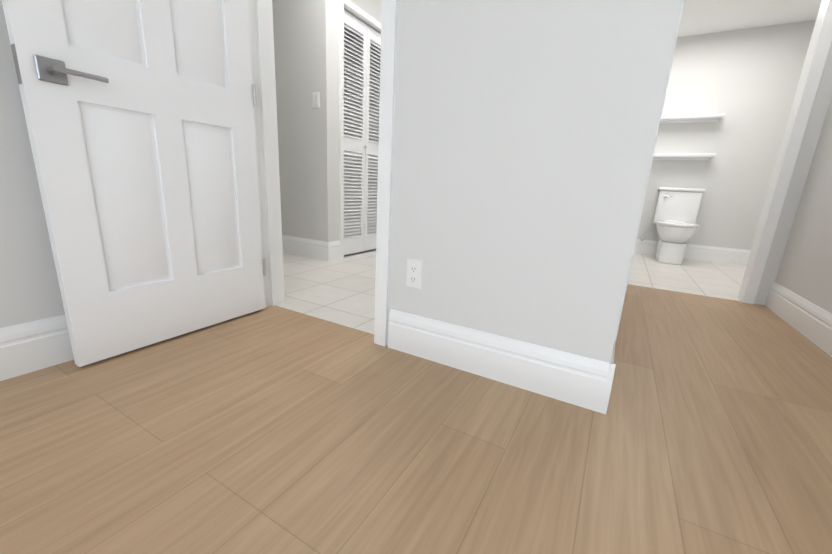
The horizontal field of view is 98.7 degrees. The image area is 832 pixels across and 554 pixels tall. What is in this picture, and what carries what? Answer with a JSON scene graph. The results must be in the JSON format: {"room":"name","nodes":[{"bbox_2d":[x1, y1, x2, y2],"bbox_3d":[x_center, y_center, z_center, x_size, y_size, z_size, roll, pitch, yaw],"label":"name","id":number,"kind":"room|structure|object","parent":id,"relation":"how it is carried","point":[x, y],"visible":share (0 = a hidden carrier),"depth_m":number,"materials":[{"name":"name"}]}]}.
{"room":"empty bedroom","nodes":[
{"label":"empty bedroom","id":0,"kind":"room"},
{"bbox_2d":[344,249,375,257],"bbox_3d":[-0.469,0.371,1.423,5.800,0.110,8.940,11,16,28],"label":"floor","id":1,"kind":"structure","parent":0,"point":[358,253],"depth_m":3.58,"materials":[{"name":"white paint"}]},
{"bbox_2d":[0,284,831,553],"bbox_3d":[-0.035,0.680,0.043,3.410,0.010,6.670,11,16,28],"label":"wood floor","id":2,"kind":"structure","parent":1,"relation":"on","point":[275,429],"depth_m":0.94,"materials":[{"name":"brown wood"}]},
{"bbox_2d":[276,251,746,333],"bbox_3d":[0.694,-0.131,3.398,5.560,0.010,4.010,11,16,28],"label":"tile floor","id":3,"kind":"structure","parent":1,"relation":"on","point":[341,291],"depth_m":2.73,"materials":[{"name":"white tile"}]},
{"bbox_2d":[641,187,705,264],"bbox_3d":[2.853,-0.587,3.982,0.501,0.797,0.703,11,16,28],"label":"toilet","id":4,"kind":"object","parent":3,"relation":"on","point":[675,215],"visible":1,"depth_m":3.97,"materials":[{"name":"white ceramic"}]},
{"bbox_2d":[0,0,831,362],"bbox_3d":[-0.406,-0.849,1.115,5.800,2.410,8.940,11,16,28],"label":"wall","id":5,"kind":"structure","parent":0,"point":[524,134],"depth_m":1.21,"materials":[{"name":"white paint"}]},
{"bbox_2d":[2,0,265,366],"bbox_3d":[-0.931,-0.744,1.309,0.141,2.015,0.766,10,16,27],"label":"bedroom door","id":6,"kind":"structure","parent":5,"relation":"in","point":[140,118],"depth_m":1.29,"materials":[{"name":"white wood"}]},
{"bbox_2d":[313,92,319,108],"bbox_3d":[-0.798,-1.403,2.839,0.072,0.116,0.013,11,16,28],"label":"light switch","id":7,"kind":"object","parent":5,"relation":"attached to","point":[316,101],"visible":1,"depth_m":2.83,"materials":[{"name":"white plastic"}]},
{"bbox_2d":[344,10,380,254],"bbox_3d":[-0.476,-1.227,3.352,0.067,1.995,0.732,11,16,28],"label":"door","id":8,"kind":"structure","parent":5,"relation":"in","point":[361,130],"depth_m":3.29,"materials":[{"name":"white wood"}]},
{"bbox_2d":[406,258,422,289],"bbox_3d":[-0.008,-0.011,1.395,0.072,0.116,0.008,11,16,28],"label":"electrical outlet","id":9,"kind":"object","parent":5,"relation":"attached to","point":[414,272],"visible":1,"depth_m":1.39,"materials":[{"name":"white plastic"}]},
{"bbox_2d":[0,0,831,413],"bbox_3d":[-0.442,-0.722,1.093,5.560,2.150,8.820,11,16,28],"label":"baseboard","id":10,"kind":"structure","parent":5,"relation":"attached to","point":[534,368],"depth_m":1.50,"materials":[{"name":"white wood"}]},
{"bbox_2d":[422,0,438,3],"bbox_3d":[0.052,-0.953,1.147,0.072,0.116,0.013,11,16,28],"label":"light switch","id":11,"kind":"object","parent":5,"relation":"attached to","point":[425,1],"visible":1,"depth_m":1.17,"materials":[{"name":"white plastic"}]},
{"bbox_2d":[653,153,715,159],"bbox_3d":[2.978,-1.368,4.062,0.645,0.058,0.153,11,16,28],"label":"shelf","id":12,"kind":"object","parent":5,"relation":"attached to","point":[681,156],"visible":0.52,"depth_m":4.02,"materials":[{"name":"white wood"}]},
{"bbox_2d":[660,113,724,123],"bbox_3d":[2.997,-1.755,3.964,0.645,0.058,0.153,11,16,28],"label":"shelf","id":13,"kind":"object","parent":5,"relation":"attached to","point":[693,118],"visible":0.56,"depth_m":3.92,"materials":[{"name":"white wood"}]},
{"bbox_2d":[678,0,821,36],"bbox_3d":[-0.343,-2.064,0.807,5.800,0.100,8.940,11,16,28],"label":"ceiling","id":14,"kind":"structure","parent":0,"point":[698,17],"depth_m":3.38,"materials":[{"name":"white paint"}]}
]}

